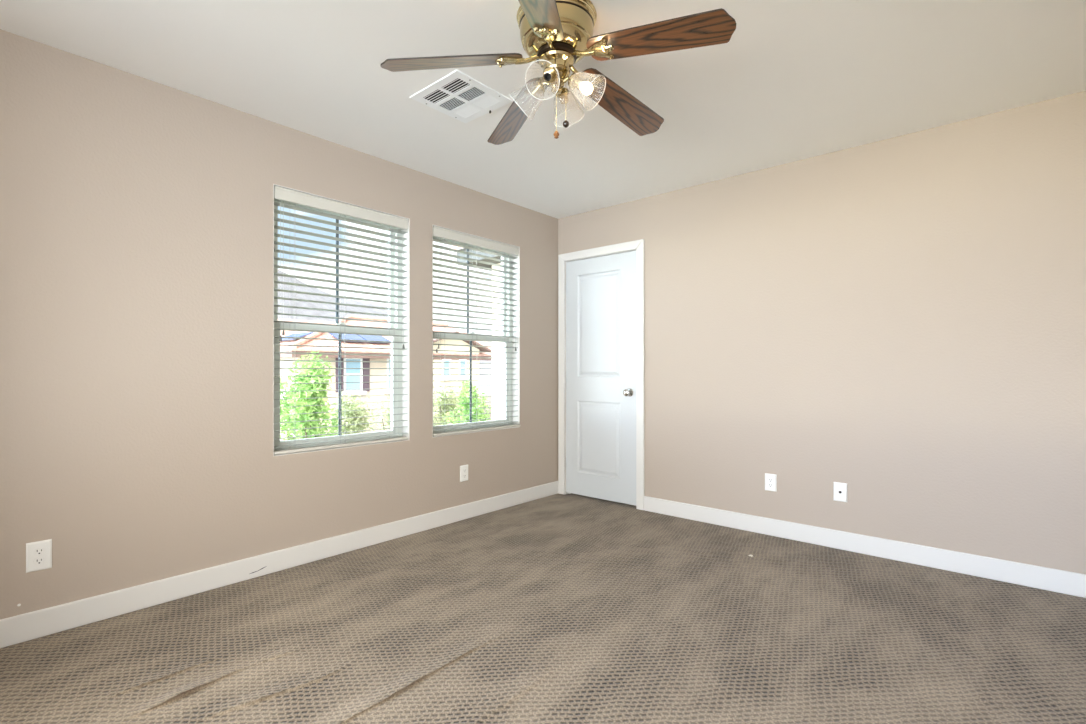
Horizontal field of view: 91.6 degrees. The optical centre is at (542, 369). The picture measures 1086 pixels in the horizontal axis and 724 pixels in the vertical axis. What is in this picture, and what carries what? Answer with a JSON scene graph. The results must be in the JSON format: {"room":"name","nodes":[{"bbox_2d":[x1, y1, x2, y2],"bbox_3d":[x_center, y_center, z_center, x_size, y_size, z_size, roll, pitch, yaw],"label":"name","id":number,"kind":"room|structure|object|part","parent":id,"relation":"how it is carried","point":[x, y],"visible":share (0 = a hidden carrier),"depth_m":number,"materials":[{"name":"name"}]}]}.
{"room":"empty bedroom","nodes":[
{"label":"empty bedroom","id":0,"kind":"room"},
{"bbox_2d":[0,29,557,618],"bbox_3d":[-1.237,0.025,3.243,0.161,2.740,4.600,0,0,41],"label":"wall","id":1,"kind":"structure","parent":0,"point":[136,212],"depth_m":2.50,"materials":[{"name":"beige paint"}]},
{"bbox_2d":[26,539,51,572],"bbox_3d":[-2.065,0.762,2.164,0.009,0.119,0.076,0,0,41],"label":"wall outlet","id":2,"kind":"object","parent":1,"relation":"attached to","point":[39,553],"visible":1,"depth_m":2.16,"materials":[{"name":"white plastic"}]},
{"bbox_2d":[34,557,44,564],"bbox_3d":[-2.064,0.781,2.163,0.004,0.028,0.034,0,0,41],"label":"receptacle","id":3,"kind":"object","parent":2,"relation":"attached to","point":[37,560],"depth_m":2.16,"materials":[{"name":"white plastic"}]},
{"bbox_2d":[34,547,44,554],"bbox_3d":[-2.064,0.743,2.163,0.004,0.028,0.034,0,0,41],"label":"receptacle","id":4,"kind":"object","parent":2,"relation":"attached to","point":[37,550],"depth_m":2.16,"materials":[{"name":"white plastic"}]},
{"bbox_2d":[0,481,557,647],"bbox_3d":[-1.217,1.039,3.133,0.016,0.112,4.140,0,0,41],"label":"baseboard","id":5,"kind":"structure","parent":1,"relation":"attached to","point":[21,628],"depth_m":2.68,"materials":[{"name":"white paint"}]},
{"bbox_2d":[273,184,409,455],"bbox_3d":[-1.235,-0.271,3.243,0.154,1.479,0.873,0,0,41],"label":"window","id":6,"kind":"structure","parent":1,"relation":"in","point":[404,387],"depth_m":3.38,"materials":[{"name":"white paint"}]},
{"bbox_3d":[-1.275,-0.600,3.278,0.030,0.736,0.789,0,0,41],"label":"sash","id":7,"kind":"part","parent":6,"relation":"part of","materials":[{"name":"white plastic"}]},
{"bbox_3d":[-1.250,0.079,3.256,0.028,0.709,0.789,0,0,41],"label":"sash","id":8,"kind":"part","parent":6,"relation":"part of","materials":[{"name":"clear glass"}]},
{"bbox_2d":[274,186,407,454],"bbox_3d":[-1.199,-0.270,3.212,0.071,1.464,0.859,0,0,41],"label":"window blind","id":9,"kind":"object","parent":6,"relation":"attached to","point":[280,193],"visible":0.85,"depth_m":3.15,"materials":[{"name":"white plastic"}]},
{"bbox_3d":[-1.439,-0.561,2.895,0.003,0.747,0.002,0,0,41],"label":"tilt cord","id":10,"kind":"part","parent":9,"relation":"part of","materials":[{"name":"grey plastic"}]},
{"bbox_3d":[-1.429,-0.577,2.907,0.003,0.717,0.002,0,0,41],"label":"tilt cord","id":11,"kind":"part","parent":9,"relation":"part of","materials":[{"name":"grey plastic"}]},
{"bbox_3d":[-1.201,0.454,3.214,0.054,0.017,0.859,0,0,41],"label":"rail","id":12,"kind":"part","parent":9,"relation":"part of","materials":[{"name":"white plastic"}]},
{"bbox_3d":[-0.923,-0.551,3.488,0.008,0.767,0.003,0,0,-38],"label":"lift cord","id":13,"kind":"part","parent":9,"relation":"part of","materials":[{"name":"white fabric"}]},
{"bbox_2d":[460,465,467,481],"bbox_3d":[-0.577,0.757,3.874,0.009,0.117,0.076,0,0,41],"label":"wall outlet","id":14,"kind":"object","parent":1,"relation":"attached to","point":[464,468],"visible":1,"depth_m":3.87,"materials":[{"name":"white plastic"}]},
{"bbox_2d":[432,224,519,437],"bbox_3d":[-0.537,-0.271,4.045,0.154,1.479,0.878,0,0,41],"label":"window","id":15,"kind":"structure","parent":1,"relation":"in","point":[514,390],"depth_m":4.33,"materials":[{"name":"white paint"}]},
{"bbox_3d":[-0.577,-0.600,4.080,0.030,0.736,0.794,0,0,41],"label":"sash","id":16,"kind":"part","parent":15,"relation":"part of","materials":[{"name":"white plastic"}]},
{"bbox_3d":[-0.552,0.079,4.058,0.028,0.709,0.794,0,0,41],"label":"sash","id":17,"kind":"part","parent":15,"relation":"part of","materials":[{"name":"clear glass"}]},
{"bbox_2d":[433,226,519,435],"bbox_3d":[-0.498,-0.270,4.016,0.074,1.464,0.872,0,0,41],"label":"window blind","id":18,"kind":"object","parent":15,"relation":"attached to","point":[438,232],"visible":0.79,"depth_m":3.97,"materials":[{"name":"white plastic"}]},
{"bbox_3d":[-0.733,-0.556,3.706,0.003,0.757,0.002,0,0,41],"label":"tilt cord","id":19,"kind":"part","parent":18,"relation":"part of","materials":[{"name":"grey plastic"}]},
{"bbox_3d":[-0.495,0.454,4.014,0.068,0.017,0.872,0,0,41],"label":"rail","id":20,"kind":"part","parent":18,"relation":"part of","materials":[{"name":"white plastic"}]},
{"bbox_3d":[-0.224,-0.559,4.291,0.008,0.752,0.003,0,0,-38],"label":"lift cord","id":21,"kind":"part","parent":18,"relation":"part of","materials":[{"name":"white fabric"}]},
{"bbox_2d":[0,493,1085,723],"bbox_3d":[0.099,1.082,2.067,3.400,0.026,4.260,0,0,41],"label":"floor","id":22,"kind":"structure","parent":0,"point":[558,608],"depth_m":2.14,"materials":[{"name":"carpet"}]},
{"bbox_2d":[0,0,1085,218],"bbox_3d":[0.105,-1.470,2.075,3.720,0.250,4.600,0,0,41],"label":"ceiling","id":23,"kind":"structure","parent":0,"point":[794,80],"depth_m":2.39,"materials":[{"name":"white paint"}]},
{"bbox_2d":[410,70,512,122],"bbox_3d":[-0.403,-1.337,2.617,0.358,0.017,0.358,0,0,41],"label":"ceiling vent","id":24,"kind":"object","parent":23,"relation":"in","point":[457,95],"visible":1,"depth_m":2.60,"materials":[{"name":"white metal"}]},
{"bbox_2d":[380,0,735,144],"bbox_3d":[0.092,-1.119,2.026,1.234,0.451,1.215,0,0,41],"label":"ceiling fan","id":25,"kind":"object","parent":23,"relation":"hanging from","point":[555,35],"visible":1,"depth_m":1.94,"materials":[{"name":"gold metal"}]},
{"bbox_3d":[-0.336,-1.144,1.960,0.523,0.006,0.134,-7,15,-7],"label":"blade","id":26,"kind":"part","parent":25,"relation":"part of","materials":[{"name":"brown wood"}]},
{"bbox_3d":[-0.114,-1.144,2.362,0.134,0.006,0.523,-16,-1,-26],"label":"blade","id":27,"kind":"part","parent":25,"relation":"part of","materials":[{"name":"brown wood"}]},
{"bbox_3d":[-0.068,-1.042,2.046,0.136,0.135,0.122,0,0,41],"label":"lamp shade","id":28,"kind":"part","parent":25,"relation":"part of","materials":[{"name":"clear glass"}]},
{"bbox_2d":[530,86,540,97],"bbox_3d":[-0.025,-1.077,2.038,0.049,0.048,0.033,0,0,21],"label":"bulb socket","id":29,"kind":"object","parent":25,"relation":"attached to","point":[536,90],"depth_m":2.03,"materials":[{"name":"gold metal"}]},
{"bbox_3d":[-0.022,-1.144,1.625,0.134,0.006,0.523,14,10,9],"label":"blade","id":30,"kind":"part","parent":25,"relation":"part of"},
{"bbox_3d":[-0.005,-1.087,2.027,0.065,0.049,0.051,0,0,41],"label":"lamp arm","id":31,"kind":"part","parent":25,"relation":"part of","materials":[{"name":"gold metal"}]},
{"bbox_2d":[543,70,553,81],"bbox_3d":[0.022,-1.077,1.932,0.033,0.048,0.049,0,0,21],"label":"bulb socket","id":32,"kind":"object","parent":25,"relation":"attached to","point":[548,75],"depth_m":1.93,"materials":[{"name":"gold metal"}]},
{"bbox_3d":[0.034,-1.087,1.952,0.051,0.049,0.065,0,0,41],"label":"lamp arm","id":33,"kind":"part","parent":25,"relation":"part of","materials":[{"name":"gold metal"}]},
{"bbox_3d":[0.014,-1.042,1.889,0.122,0.135,0.136,0,0,41],"label":"lamp shade","id":34,"kind":"part","parent":25,"relation":"part of","materials":[{"name":"clear glass"}]},
{"bbox_3d":[0.052,-1.025,2.038,0.002,0.207,0.002,0,0,-26],"label":"pull chain","id":35,"kind":"part","parent":25,"relation":"part of","materials":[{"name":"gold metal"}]},
{"bbox_3d":[0.070,-1.087,2.066,0.051,0.049,0.065,0,0,41],"label":"lamp arm","id":36,"kind":"part","parent":25,"relation":"part of","materials":[{"name":"gold metal"}]},
{"bbox_2d":[560,96,568,103],"bbox_3d":[0.081,-1.077,2.086,0.033,0.048,0.049,0,0,21],"label":"bulb socket","id":37,"kind":"object","parent":25,"relation":"attached to","point":[563,99],"depth_m":2.08,"materials":[{"name":"gold metal"}]},
{"bbox_3d":[0.089,-1.042,2.128,0.122,0.135,0.136,0,0,41],"label":"lamp shade","id":38,"kind":"part","parent":25,"relation":"part of","materials":[{"name":"clear glass"}]},
{"bbox_3d":[0.108,-1.087,1.991,0.065,0.049,0.051,0,0,41],"label":"lamp arm","id":39,"kind":"part","parent":25,"relation":"part of","materials":[{"name":"gold metal"}]},
{"bbox_2d":[573,77,583,88],"bbox_3d":[0.129,-1.077,1.979,0.049,0.048,0.033,0,0,21],"label":"bulb socket","id":40,"kind":"object","parent":25,"relation":"attached to","point":[578,83],"depth_m":1.96,"materials":[{"name":"gold metal"}]},
{"bbox_3d":[0.171,-1.042,1.972,0.136,0.135,0.122,0,0,41],"label":"lamp shade","id":41,"kind":"part","parent":25,"relation":"part of","materials":[{"name":"clear glass"}]},
{"bbox_3d":[0.161,-1.050,1.968,0.054,0.050,0.045,0,0,41],"label":"bulb","id":42,"kind":"part","parent":25,"relation":"part of","materials":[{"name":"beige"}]},
{"bbox_3d":[0.337,-1.144,2.276,0.523,0.006,0.134,10,-21,-43],"label":"blade","id":43,"kind":"part","parent":25,"relation":"part of","materials":[{"name":"brown wood"}]},
{"bbox_3d":[0.394,-1.144,1.820,0.523,0.006,0.134,8,-10,29],"label":"blade","id":44,"kind":"part","parent":25,"relation":"part of","materials":[{"name":"brown wood"}]},
{"bbox_2d":[558,91,1085,573],"bbox_3d":[1.531,0.025,3.591,3.560,2.740,0.160,0,0,41],"label":"wall","id":45,"kind":"structure","parent":0,"point":[900,321],"depth_m":3.07,"materials":[{"name":"beige paint"}]},
{"bbox_2d":[558,239,643,509],"bbox_3d":[0.501,0.036,4.445,0.860,2.117,0.224,0,0,41],"label":"door","id":46,"kind":"structure","parent":45,"relation":"in","point":[601,298],"depth_m":4.40,"materials":[{"name":"white paint"}]},
{"bbox_3d":[0.668,0.180,4.190,0.057,0.057,0.058,0,0,41],"label":"knob","id":47,"kind":"part","parent":46,"relation":"part of","materials":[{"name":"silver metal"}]},
{"bbox_2d":[765,473,776,491],"bbox_3d":[1.508,0.745,3.498,0.074,0.112,0.011,0,0,41],"label":"wall outlet","id":48,"kind":"object","parent":45,"relation":"attached to","point":[770,479],"visible":1,"depth_m":3.49,"materials":[{"name":"white plastic"}]},
{"bbox_2d":[768,477,772,487],"bbox_3d":[1.506,0.745,3.495,0.033,0.067,0.003,0,0,41],"label":"receptacle","id":49,"kind":"object","parent":48,"relation":"attached to","point":[770,479],"depth_m":3.49,"materials":[{"name":"white plastic"}]},
{"bbox_2d":[834,482,846,501],"bbox_3d":[1.816,0.747,3.226,0.074,0.114,0.018,0,0,41],"label":"cable jack","id":50,"kind":"object","parent":45,"relation":"attached to","point":[840,489],"visible":1,"depth_m":3.23,"materials":[{"name":"white plastic"}]},
{"bbox_2d":[644,496,1085,597],"bbox_3d":[1.742,1.039,3.291,2.528,0.112,0.015,0,0,41],"label":"baseboard","id":51,"kind":"structure","parent":45,"relation":"attached to","point":[1050,579],"depth_m":3.05,"materials":[{"name":"white paint"}]},
{"label":"outside","id":52,"kind":"structure","parent":0,"visible":0},
{"bbox_2d":[479,394,491,417],"bbox_3d":[-15.850,4.095,31.874,60.200,0.200,100.000,0,0,41],"label":"ground","id":53,"kind":"structure","parent":52,"point":[489,402],"depth_m":62.96,"materials":[{"name":"white"}]},
{"bbox_2d":[278,318,332,334],"bbox_3d":[-16.436,0.156,40.339,8.800,7.678,18.000,0,0,41],"label":"house","id":54,"kind":"structure","parent":53,"relation":"on","point":[294,320],"depth_m":38.36,"materials":[{"name":"beige paint"}]},
{"bbox_2d":[280,348,346,440],"bbox_3d":[-4.522,1.784,10.113,1.741,4.431,1.477,0,0,41],"label":"shrub","id":55,"kind":"object","parent":53,"relation":"on","point":[316,395],"visible":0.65,"depth_m":9.85,"materials":[{"name":"green plant"}]},
{"bbox_2d":[328,392,376,434],"bbox_3d":[-4.466,2.247,12.404,1.174,3.504,1.604,0,0,-16],"label":"shrub","id":56,"kind":"object","parent":53,"relation":"on","point":[345,407],"visible":0.41,"depth_m":12.21,"materials":[{"name":"green plant"}]},
{"bbox_2d":[280,315,491,440],"bbox_3d":[-7.617,0.826,22.751,8.900,6.338,9.950,0,0,41],"label":"house","id":57,"kind":"structure","parent":53,"relation":"on","point":[381,380],"depth_m":18.99,"materials":[{"name":"beige paint"}]},
{"bbox_3d":[-8.989,-1.200,18.966,1.900,0.326,0.813,0,0,41],"label":"solar panel","id":58,"kind":"part","parent":57,"relation":"part of","materials":[{"name":"blue"}]},
{"bbox_2d":[336,358,343,391],"bbox_3d":[-6.902,0.150,17.913,0.052,1.210,0.270,0,0,41],"label":"shutter","id":59,"kind":"object","parent":57,"relation":"hanging from","point":[336,358],"depth_m":17.84,"materials":[{"name":"purple"}]},
{"bbox_3d":[-6.991,-1.181,18.925,0.907,0.359,1.000,0,0,41],"label":"solar panel","id":60,"kind":"part","parent":57,"relation":"part of","materials":[{"name":"blue"}]},
{"bbox_3d":[-6.596,0.150,18.302,0.042,1.050,0.560,0,0,41],"label":"pane","id":61,"kind":"part","parent":57,"relation":"part of","materials":[{"name":"blue glass"}]},
{"bbox_2d":[363,358,369,390],"bbox_3d":[-6.252,0.150,18.659,0.052,1.210,0.270,0,0,41],"label":"shutter","id":62,"kind":"object","parent":57,"relation":"hanging from","point":[365,364],"depth_m":18.66,"materials":[{"name":"purple"}]},
{"bbox_3d":[-6.295,-1.181,19.725,0.907,0.359,1.000,0,0,41],"label":"solar panel","id":63,"kind":"part","parent":57,"relation":"part of","materials":[{"name":"blue"}]},
{"bbox_3d":[-3.832,-0.065,20.868,0.042,0.600,0.300,0,0,41],"label":"pane","id":64,"kind":"part","parent":57,"relation":"part of","materials":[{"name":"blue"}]},
{"bbox_3d":[-3.287,-0.065,21.494,0.042,0.600,0.280,0,0,41],"label":"pane","id":65,"kind":"part","parent":57,"relation":"part of","materials":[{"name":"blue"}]},
{"bbox_2d":[368,396,433,431],"bbox_3d":[-3.807,2.252,14.202,1.575,3.495,1.649,0,0,41],"label":"shrub","id":66,"kind":"object","parent":53,"relation":"on","point":[383,410],"visible":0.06,"depth_m":14.05,"materials":[{"name":"green plant"}]},
{"bbox_2d":[433,385,469,425],"bbox_3d":[-2.769,2.199,15.297,1.605,3.599,1.491,0,0,41],"label":"shrub","id":67,"kind":"object","parent":53,"relation":"on","point":[441,396],"visible":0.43,"depth_m":15.13,"materials":[{"name":"green plant"}]},
{"bbox_2d":[442,378,491,424],"bbox_3d":[-1.806,2.087,12.642,1.260,3.824,1.065,0,0,-5],"label":"shrub","id":68,"kind":"object","parent":53,"relation":"on","point":[464,392],"visible":0.34,"depth_m":12.48,"materials":[{"name":"green plant"}]},
{"bbox_2d":[451,246,502,419],"bbox_3d":[1.395,0.655,8.880,3.250,6.679,4.840,0,0,41],"label":"building wing","id":69,"kind":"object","parent":53,"relation":"on","point":[498,395],"visible":0.02,"depth_m":8.07,"materials":[{"name":"beige paint"}]},
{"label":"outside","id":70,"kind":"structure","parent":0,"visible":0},
{"bbox_2d":[278,270,491,375],"bbox_3d":[-69.590,-54.003,509.526,585.106,121.828,647.914,0,0,41],"label":"hills","id":71,"kind":"structure","parent":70,"point":[286,279],"depth_m":486.01,"materials":[{"name":"white"}]}
]}

